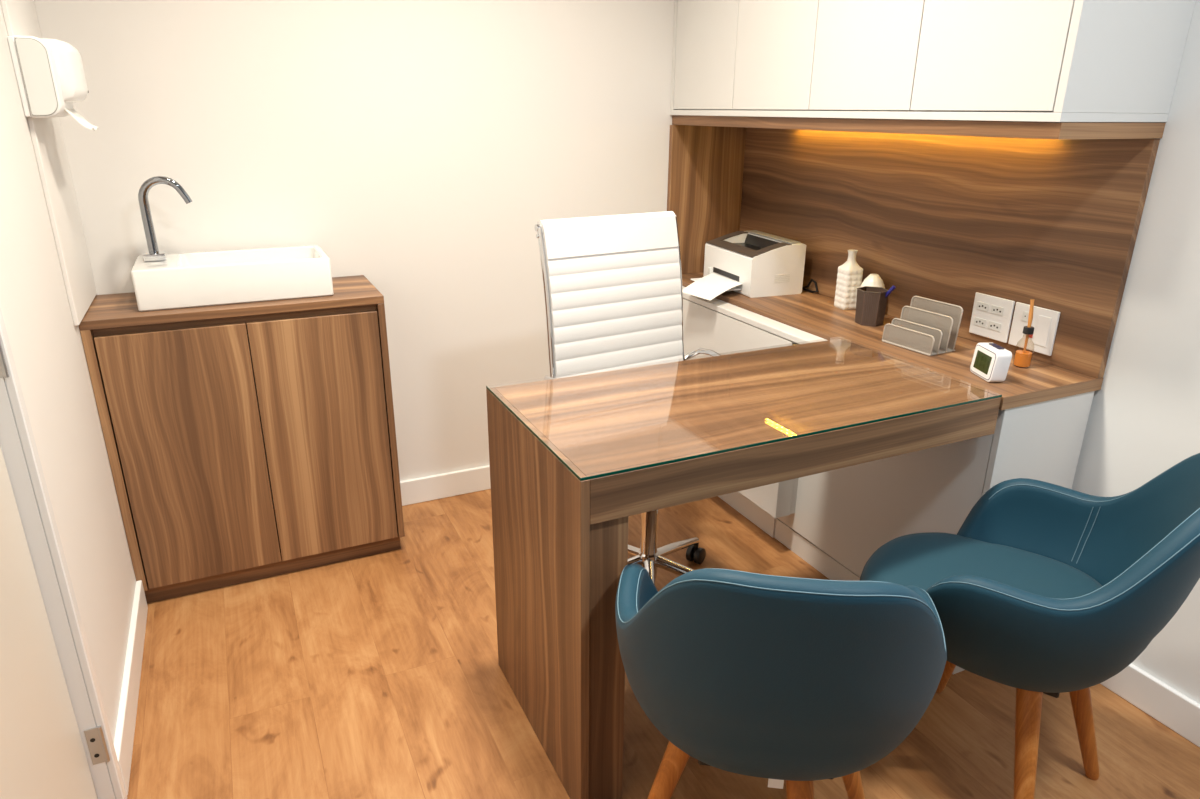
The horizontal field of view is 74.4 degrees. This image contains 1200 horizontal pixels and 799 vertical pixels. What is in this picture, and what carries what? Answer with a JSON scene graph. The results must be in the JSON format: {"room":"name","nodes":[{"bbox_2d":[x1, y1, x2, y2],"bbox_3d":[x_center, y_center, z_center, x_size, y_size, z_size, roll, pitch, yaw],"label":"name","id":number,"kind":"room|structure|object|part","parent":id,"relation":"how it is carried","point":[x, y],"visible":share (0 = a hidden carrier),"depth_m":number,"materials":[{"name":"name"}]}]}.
{"room":"doctor's office","nodes":[
{"label":"doctor's office","id":0,"kind":"room"},
{"bbox_2d":[0,4,135,743],"bbox_3d":[-0.772,-0.193,0.636,0.120,2.600,3.350,-9,22,-24],"label":"wall","id":1,"kind":"structure","parent":0,"point":[47,348],"depth_m":1.66,"materials":[{"name":"white paint"}]},
{"bbox_2d":[7,35,88,117],"bbox_3d":[-1.253,-0.735,1.813,0.112,0.166,0.210,-9,22,-24],"label":"paper towel dispenser","id":2,"kind":"object","parent":1,"relation":"attached to","point":[50,75],"visible":0.98,"depth_m":1.73,"materials":[{"name":"white plastic"}]},
{"bbox_3d":[-1.223,-0.701,1.720,0.051,0.154,0.003,-9,22,-24],"label":"panel","id":3,"kind":"part","parent":2,"relation":"part of","materials":[{"name":"white plastic"}]},
{"bbox_2d":[65,108,98,130],"bbox_3d":[-1.238,-0.670,1.879,0.057,0.058,0.145,-9,22,-24],"label":"paper towel","id":4,"kind":"object","parent":2,"relation":"in","point":[72,111],"visible":0.81,"depth_m":1.87,"materials":[{"name":"white paper"}]},
{"bbox_2d":[0,0,96,325],"bbox_3d":[-1.343,-1.064,1.774,0.011,1.758,0.385,-9,22,-24],"label":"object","id":5,"kind":"structure","parent":1,"relation":"attached to","point":[20,16],"depth_m":1.92,"materials":[{"name":"white paint"}]},
{"bbox_2d":[0,308,126,798],"bbox_3d":[-0.829,-0.042,0.847,0.124,2.170,0.922,-9,22,-24],"label":"door","id":6,"kind":"structure","parent":1,"relation":"in","point":[56,742],"depth_m":1.34,"materials":[{"name":"white wood"}]},
{"bbox_2d":[114,580,147,794],"bbox_3d":[-1.139,0.665,1.926,0.015,0.094,0.726,-9,22,-24],"label":"baseboard","id":7,"kind":"structure","parent":1,"relation":"attached to","point":[127,710],"depth_m":1.85,"materials":[{"name":"white wood"}]},
{"bbox_2d":[34,0,673,508],"bbox_3d":[-0.464,-0.902,2.575,2.442,2.600,0.120,-9,22,-24],"label":"wall","id":8,"kind":"structure","parent":0,"point":[422,146],"depth_m":2.47,"materials":[{"name":"white paint"}]},
{"bbox_2d":[400,465,490,505],"bbox_3d":[-0.256,0.266,3.033,1.118,0.094,0.015,-9,22,-24],"label":"baseboard","id":9,"kind":"structure","parent":8,"relation":"attached to","point":[428,488],"depth_m":2.89,"materials":[{"name":"white wood"}]},
{"bbox_2d":[127,489,1199,798],"bbox_3d":[0.160,0.924,1.531,2.672,0.100,3.570,-9,22,-24],"label":"floor","id":10,"kind":"structure","parent":0,"point":[376,676],"depth_m":1.89,"materials":[{"name":"wood"}]},
{"bbox_2d":[79,275,404,602],"bbox_3d":[-1.030,0.098,2.394,0.748,0.839,0.329,-9,22,-24],"label":"base cabinet","id":11,"kind":"object","parent":10,"relation":"on","point":[174,390],"visible":0.88,"depth_m":2.23,"materials":[{"name":"brown wood"}]},
{"bbox_3d":[-1.358,0.134,2.242,0.022,0.762,0.329,-9,22,-24],"label":"panel","id":12,"kind":"part","parent":11,"relation":"part of","materials":[{"name":"brown wood"}]},
{"bbox_3d":[-1.120,0.164,2.192,0.352,0.737,0.018,-9,22,-24],"label":"door","id":13,"kind":"part","parent":11,"relation":"part of","materials":[{"name":"brown wood"}]},
{"bbox_3d":[-1.027,-0.286,2.253,0.748,0.022,0.329,-9,22,-24],"label":"panel","id":14,"kind":"part","parent":11,"relation":"part of","materials":[{"name":"brown wood"}]},
{"bbox_2d":[131,245,333,311],"bbox_3d":[-1.034,-0.352,2.245,0.490,0.107,0.255,-9,22,-24],"label":"basin","id":15,"kind":"object","parent":11,"relation":"in","point":[210,278],"visible":0.99,"depth_m":2.15,"materials":[{"name":"white ceramic"}]},
{"bbox_2d":[138,176,191,261],"bbox_3d":[-1.177,-0.491,2.143,0.142,0.222,0.062,-9,22,-24],"label":"faucet","id":16,"kind":"object","parent":15,"relation":"on","point":[153,254],"visible":1,"depth_m":2.12,"materials":[{"name":"silver metal"}]},
{"bbox_3d":[-1.215,-0.395,2.154,0.054,0.011,0.054,-9,22,-24],"label":"lever","id":17,"kind":"part","parent":16,"relation":"part of","materials":[{"name":"silver metal"}]},
{"bbox_3d":[-0.969,-0.207,2.155,0.706,0.056,0.018,-9,22,-24],"label":"finger rail","id":18,"kind":"part","parent":11,"relation":"part of","materials":[{"name":"brown wood"}]},
{"bbox_3d":[-1.036,0.426,2.526,0.706,0.019,0.304,-9,22,-24],"label":"panel","id":19,"kind":"part","parent":11,"relation":"part of","materials":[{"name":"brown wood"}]},
{"bbox_3d":[-0.803,0.115,2.333,0.345,0.737,0.018,-9,22,-24],"label":"door","id":20,"kind":"part","parent":11,"relation":"part of","materials":[{"name":"brown wood"}]},
{"bbox_3d":[-0.701,0.031,2.536,0.018,0.762,0.329,-9,22,-24],"label":"panel","id":21,"kind":"part","parent":11,"relation":"part of","materials":[{"name":"brown wood"}]},
{"bbox_2d":[534,211,720,586],"bbox_3d":[0.127,0.079,2.124,0.587,1.077,0.571,-12,23,-30],"label":"office chair","id":22,"kind":"object","parent":10,"relation":"on","point":[612,284],"visible":0.42,"depth_m":2.14,"materials":[{"name":"white leather"}]},
{"bbox_3d":[-0.045,-0.105,1.936,0.010,0.576,0.447,-12,23,-30],"label":"frame","id":23,"kind":"part","parent":22,"relation":"part of","materials":[{"name":"silver metal"}]},
{"bbox_3d":[-0.084,0.049,2.010,0.051,0.201,0.229,-12,23,-30],"label":"armrest","id":24,"kind":"part","parent":22,"relation":"part of","materials":[{"name":"silver metal"}]},
{"bbox_3d":[0.050,-0.199,2.169,0.414,0.568,0.126,-12,23,-30],"label":"backrest","id":25,"kind":"part","parent":22,"relation":"part of","materials":[{"name":"white leather"}]},
{"bbox_3d":[0.051,0.440,2.370,0.033,0.093,0.262,-14,24,-34],"label":"arm","id":26,"kind":"part","parent":22,"relation":"part of","materials":[{"name":"silver metal"}]},
{"bbox_3d":[-0.002,0.496,2.215,0.262,0.093,0.033,-6,21,-17],"label":"arm","id":27,"kind":"part","parent":22,"relation":"part of","materials":[{"name":"silver metal"}]},
{"bbox_3d":[0.134,0.532,2.120,0.033,0.093,0.262,1,20,1],"label":"arm","id":28,"kind":"part","parent":22,"relation":"part of","materials":[{"name":"silver metal"}]},
{"bbox_3d":[0.277,0.498,2.216,0.262,0.093,0.033,7,21,17],"label":"arm","id":29,"kind":"part","parent":22,"relation":"part of","materials":[{"name":"silver metal"}]},
{"bbox_3d":[0.224,0.441,2.371,0.033,0.093,0.262,14,24,33],"label":"arm","id":30,"kind":"part","parent":22,"relation":"part of","materials":[{"name":"silver metal"}]},
{"bbox_3d":[0.317,-0.179,2.147,0.010,0.576,0.447,-12,23,-30],"label":"frame","id":31,"kind":"part","parent":22,"relation":"part of","materials":[{"name":"silver metal"}]},
{"bbox_3d":[0.318,-0.033,2.243,0.051,0.201,0.229,-12,23,-30],"label":"armrest","id":32,"kind":"part","parent":22,"relation":"part of","materials":[{"name":"silver metal"}]},
{"bbox_2d":[486,339,1000,798],"bbox_3d":[0.312,0.339,1.890,1.017,0.754,0.522,-9,22,-24],"label":"desk","id":33,"kind":"object","parent":10,"relation":"on","point":[560,540],"visible":0.99,"depth_m":1.61,"materials":[{"name":"brown wood"}]},
{"bbox_3d":[-0.139,0.409,1.688,0.018,0.754,0.522,-9,22,-24],"label":"leg panel","id":34,"kind":"part","parent":33,"relation":"part of","materials":[{"name":"brown wood"}]},
{"bbox_3d":[-0.097,0.439,1.727,0.082,0.672,0.509,-9,22,-24],"label":"leg panel","id":35,"kind":"part","parent":33,"relation":"part of","materials":[{"name":"brown wood"}]},
{"bbox_2d":[486,386,1001,480],"bbox_3d":[0.316,-0.018,1.759,1.018,0.006,0.522,-9,22,-24],"label":"glass top","id":36,"kind":"object","parent":33,"relation":"on","point":[998,396],"visible":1,"depth_m":1.50,"materials":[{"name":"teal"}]},
{"bbox_2d":[615,563,946,798],"bbox_3d":[0.287,0.506,1.373,0.531,0.801,0.593,3,20,7],"label":"tub chair","id":37,"kind":"object","parent":10,"relation":"on","point":[799,682],"visible":1,"depth_m":1.07,"materials":[{"name":"blue leather"}]},
{"bbox_3d":[0.108,0.718,1.412,0.152,0.375,0.045,-5,21,-15],"label":"leg","id":38,"kind":"part","parent":37,"relation":"part of","materials":[{"name":"brown wood"}]},
{"bbox_3d":[0.287,0.568,1.402,0.220,0.014,0.230,3,20,7],"label":"under frame","id":39,"kind":"part","parent":37,"relation":"part of","materials":[{"name":"black plastic"}]},
{"bbox_3d":[0.334,0.764,1.289,0.045,0.375,0.152,-5,21,-15],"label":"leg","id":40,"kind":"part","parent":37,"relation":"part of","materials":[{"name":"brown wood"}]},
{"bbox_3d":[0.465,0.688,1.501,0.152,0.375,0.045,-5,21,-15],"label":"leg","id":41,"kind":"part","parent":37,"relation":"part of","materials":[{"name":"brown wood"}]},
{"bbox_2d":[682,286,1094,673],"bbox_3d":[0.688,0.106,2.557,0.386,0.738,1.480,-9,22,-24],"label":"base cabinet","id":42,"kind":"object","parent":10,"relation":"on","point":[833,520],"visible":0.31,"depth_m":2.17,"materials":[{"name":"white laminate"}]},
{"bbox_3d":[0.412,-0.034,2.749,0.078,0.584,0.826,-9,22,-24],"label":"drawer","id":43,"kind":"part","parent":42,"relation":"part of","materials":[{"name":"white laminate"}]},
{"bbox_3d":[0.595,0.085,2.513,0.028,0.642,1.462,-9,22,-24],"label":"fixed panel","id":44,"kind":"part","parent":42,"relation":"part of","materials":[{"name":"white laminate"}]},
{"bbox_2d":[682,272,1102,409],"bbox_3d":[0.721,-0.251,2.453,0.340,0.030,1.508,-9,22,-24],"label":"countertop","id":45,"kind":"structure","parent":42,"relation":"on","point":[816,314],"depth_m":2.06,"materials":[{"name":"brown wood"}]},
{"bbox_2d":[667,125,745,273],"bbox_3d":[0.396,-0.750,2.981,0.318,0.539,0.021,-9,22,-24],"label":"panel board","id":46,"kind":"object","parent":45,"relation":"on","point":[706,163],"visible":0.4,"depth_m":2.95,"materials":[{"name":"brown wood"}]},
{"bbox_2d":[691,230,805,297],"bbox_3d":[0.500,-0.483,2.787,0.290,0.174,0.336,-7,21,-19],"label":"printer","id":47,"kind":"object","parent":45,"relation":"on","point":[765,264],"visible":0.94,"depth_m":2.68,"materials":[{"name":"white plastic"}]},
{"bbox_2d":[682,273,741,300],"bbox_3d":[0.383,-0.389,2.708,0.181,0.028,0.270,18,26,39],"label":"paper sheet","id":48,"kind":"object","parent":47,"relation":"on","point":[708,287],"visible":1,"depth_m":2.68,"materials":[{"name":"white paper"}]},
{"bbox_2d":[691,278,740,290],"bbox_3d":[0.405,-0.406,2.779,0.088,0.004,0.215,-7,21,-19],"label":"paper tray","id":49,"kind":"object","parent":47,"relation":"on","point":[738,288],"depth_m":2.70,"materials":[{"name":"white plastic"}]},
{"bbox_3d":[0.515,-0.547,2.770,0.149,0.037,0.327,-7,21,-19],"label":"frame","id":50,"kind":"part","parent":47,"relation":"part of","materials":[{"name":"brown plastic"}]},
{"bbox_2d":[734,234,779,249],"bbox_3d":[0.539,-0.546,2.780,0.096,0.036,0.244,-7,21,-19],"label":"tray","id":51,"kind":"object","parent":47,"relation":"on","point":[746,241],"depth_m":2.82,"materials":[{"name":"black plastic"}]},
{"bbox_3d":[0.608,-0.577,2.796,0.045,0.004,0.295,-7,21,-19],"label":"lid","id":52,"kind":"part","parent":47,"relation":"part of","materials":[{"name":"grey plastic"}]},
{"bbox_2d":[774,274,789,282],"bbox_3d":[0.615,-0.409,2.670,0.060,0.026,0.001,-7,21,-19],"label":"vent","id":53,"kind":"object","parent":47,"relation":"attached to","point":[784,274],"depth_m":2.67,"materials":[{"name":"white plastic"}]},
{"bbox_2d":[802,279,818,292],"bbox_3d":[0.697,-0.416,2.788,0.017,0.048,0.216,-9,22,-24],"label":"power cord","id":54,"kind":"object","parent":45,"relation":"on","point":[811,280],"visible":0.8,"depth_m":2.72,"materials":[{"name":"black plastic"}]},
{"bbox_2d":[834,250,862,309],"bbox_3d":[0.787,-0.379,2.494,0.061,0.183,0.061,-6,21,-16],"label":"bottle vase","id":55,"kind":"object","parent":45,"relation":"on","point":[850,274],"visible":0.88,"depth_m":2.47,"materials":[{"name":"white ceramic"}]},
{"bbox_2d":[855,286,887,326],"bbox_3d":[0.797,-0.274,2.325,0.091,0.102,0.079,-15,25,-37],"label":"pencil cup","id":56,"kind":"object","parent":45,"relation":"on","point":[871,302],"visible":1,"depth_m":2.30,"materials":[{"name":"brown"}]},
{"bbox_2d":[885,285,895,297],"bbox_3d":[0.816,-0.282,2.308,0.081,0.113,0.011,14,24,33],"label":"pen","id":57,"kind":"object","parent":56,"relation":"in","point":[893,287],"visible":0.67,"depth_m":2.28,"materials":[{"name":"blue plastic"}]},
{"bbox_2d":[860,274,884,288],"bbox_3d":[0.837,-0.325,2.434,0.078,0.122,0.078,-9,22,-24],"label":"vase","id":58,"kind":"object","parent":45,"relation":"on","point":[873,280],"visible":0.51,"depth_m":2.40,"materials":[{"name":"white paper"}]},
{"bbox_2d":[882,296,962,355],"bbox_3d":[0.854,-0.199,2.098,0.104,0.118,0.162,-11,23,-28],"label":"letter sorter","id":59,"kind":"object","parent":45,"relation":"on","point":[916,330],"visible":1,"depth_m":2.08,"materials":[{"name":"beige metal"}]},
{"bbox_2d":[970,342,1011,381],"bbox_3d":[0.920,-0.090,1.861,0.044,0.077,0.095,-1,20,-4],"label":"digital clock","id":60,"kind":"object","parent":45,"relation":"on","point":[991,361],"visible":1,"depth_m":1.83,"materials":[{"name":"white plastic"}]},
{"bbox_2d":[1013,326,1033,367],"bbox_3d":[1.043,-0.129,1.939,0.040,0.100,0.040,-9,22,-24],"label":"bottle","id":61,"kind":"object","parent":45,"relation":"on","point":[1021,359],"visible":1,"depth_m":1.94,"materials":[{"name":"orange glass"}]},
{"bbox_2d":[1023,299,1034,352],"bbox_3d":[1.044,-0.179,1.925,0.010,0.131,0.018,-2,20,-7],"label":"stick","id":62,"kind":"object","parent":61,"relation":"in","point":[1030,317],"visible":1,"depth_m":1.91,"materials":[{"name":"orange wood"}]},
{"bbox_3d":[1.036,0.337,1.955,0.307,0.724,0.016,-9,22,-24],"label":"panel","id":63,"kind":"part","parent":42,"relation":"part of","materials":[{"name":"white laminate"}]},
{"bbox_2d":[860,453,1199,798],"bbox_3d":[0.827,0.434,1.583,0.593,0.801,0.531,14,24,33],"label":"tub chair","id":64,"kind":"object","parent":10,"relation":"on","point":[1050,589],"visible":0.81,"depth_m":1.47,"materials":[{"name":"blue leather"}]},
{"bbox_3d":[0.834,0.568,1.835,0.044,0.375,0.152,3,20,6],"label":"leg","id":65,"kind":"part","parent":64,"relation":"part of","materials":[{"name":"brown wood"}]},
{"bbox_2d":[860,532,1101,598],"bbox_3d":[0.778,0.393,1.607,0.464,0.077,0.395,14,24,33],"label":"seat cushion","id":66,"kind":"object","parent":64,"relation":"on","point":[1026,562],"depth_m":1.65,"materials":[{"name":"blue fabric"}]},
{"bbox_3d":[0.798,0.694,1.490,0.045,0.375,0.152,3,20,6],"label":"leg","id":67,"kind":"part","parent":64,"relation":"part of","materials":[{"name":"brown wood"}]},
{"bbox_3d":[0.821,0.496,1.610,0.230,0.014,0.220,14,24,33],"label":"under frame","id":68,"kind":"part","parent":64,"relation":"part of","materials":[{"name":"black plastic"}]},
{"bbox_3d":[1.000,0.639,1.646,0.152,0.375,0.045,3,20,6],"label":"leg","id":69,"kind":"part","parent":64,"relation":"part of","materials":[{"name":"brown wood"}]},
{"bbox_2d":[1072,0,1199,703],"bbox_3d":[1.327,-0.520,1.573,0.120,2.600,3.350,-9,22,-24],"label":"wall","id":70,"kind":"structure","parent":0,"point":[1143,421],"depth_m":1.76,"materials":[{"name":"white paint"}]},
{"bbox_2d":[672,115,1165,139],"bbox_3d":[0.730,-0.787,2.258,0.330,0.032,1.510,-9,22,-24],"label":"shelf board","id":71,"kind":"object","parent":70,"relation":"attached to","point":[1007,129],"visible":0.91,"depth_m":1.78,"materials":[{"name":"brown wood"}]},
{"bbox_2d":[670,0,1195,121],"bbox_3d":[0.730,-1.174,2.113,0.340,0.793,1.512,-9,22,-24],"label":"upper cabinet","id":72,"kind":"object","parent":70,"relation":"attached to","point":[970,60],"visible":1,"depth_m":1.79,"materials":[{"name":"white laminate"}]},
{"bbox_3d":[0.349,-1.325,2.517,0.018,0.752,0.364,-9,22,-24],"label":"door","id":73,"kind":"part","parent":72,"relation":"part of","materials":[{"name":"white laminate"}]},
{"bbox_3d":[0.506,-1.209,2.205,0.018,0.752,0.366,-9,22,-24],"label":"door","id":74,"kind":"part","parent":72,"relation":"part of","materials":[{"name":"white laminate"}]},
{"bbox_3d":[0.663,-1.094,1.894,0.018,0.752,0.364,-9,22,-24],"label":"door","id":75,"kind":"part","parent":72,"relation":"part of","materials":[{"name":"white laminate"}]},
{"bbox_3d":[0.820,-0.978,1.582,0.018,0.752,0.368,-9,22,-24],"label":"door","id":76,"kind":"part","parent":72,"relation":"part of","materials":[{"name":"white laminate"}]},
{"bbox_2d":[739,128,1159,377],"bbox_3d":[0.868,-0.541,2.420,0.021,0.539,1.506,-9,22,-24],"label":"backsplash panel","id":77,"kind":"object","parent":70,"relation":"attached to","point":[1055,223],"visible":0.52,"depth_m":2.13,"materials":[{"name":"brown wood"}]},
{"bbox_2d":[969,292,1014,342],"bbox_3d":[1.042,-0.219,2.105,0.008,0.112,0.119,-9,22,-24],"label":"wall outlet","id":78,"kind":"object","parent":77,"relation":"attached to","point":[991,318],"visible":1,"depth_m":2.10,"materials":[{"name":"white plastic"}]},
{"bbox_2d":[974,317,985,327],"bbox_3d":[1.026,-0.209,2.135,0.001,0.022,0.038,-9,22,-24],"label":"socket","id":79,"kind":"object","parent":78,"relation":"attached to","point":[979,322],"depth_m":2.13,"materials":[{"name":"grey plastic"}]},
{"bbox_2d":[976,301,988,311],"bbox_3d":[1.027,-0.249,2.120,0.001,0.022,0.038,-9,22,-24],"label":"socket","id":80,"kind":"object","parent":78,"relation":"attached to","point":[981,306],"depth_m":2.12,"materials":[{"name":"grey plastic"}]},
{"bbox_2d":[988,321,1000,331],"bbox_3d":[1.046,-0.194,2.096,0.001,0.022,0.038,-9,22,-24],"label":"socket","id":81,"kind":"object","parent":78,"relation":"attached to","point":[993,326],"depth_m":2.10,"materials":[{"name":"grey plastic"}]},
{"bbox_2d":[991,305,1003,315],"bbox_3d":[1.046,-0.235,2.081,0.001,0.022,0.038,-9,22,-24],"label":"socket","id":82,"kind":"object","parent":78,"relation":"attached to","point":[996,310],"depth_m":2.08,"materials":[{"name":"grey plastic"}]},
{"bbox_2d":[1008,302,1059,355],"bbox_3d":[1.095,-0.179,1.998,0.008,0.112,0.121,-9,22,-24],"label":"light switch","id":83,"kind":"object","parent":77,"relation":"attached to","point":[1045,321],"visible":0.79,"depth_m":1.99,"materials":[{"name":"white plastic"}]},
{"bbox_2d":[1021,311,1033,321],"bbox_3d":[1.084,-0.209,2.005,0.001,0.025,0.030,-9,22,-24],"label":"socket","id":84,"kind":"object","parent":83,"relation":"attached to","point":[1024,314],"depth_m":2.01,"materials":[{"name":"grey plastic"}]},
{"bbox_2d":[1100,663,1199,747],"bbox_3d":[1.580,0.903,1.336,0.015,0.094,1.838,-9,22,-24],"label":"baseboard","id":85,"kind":"structure","parent":70,"relation":"attached to","point":[1162,702],"depth_m":1.85,"materials":[{"name":"white wood"}]}
]}

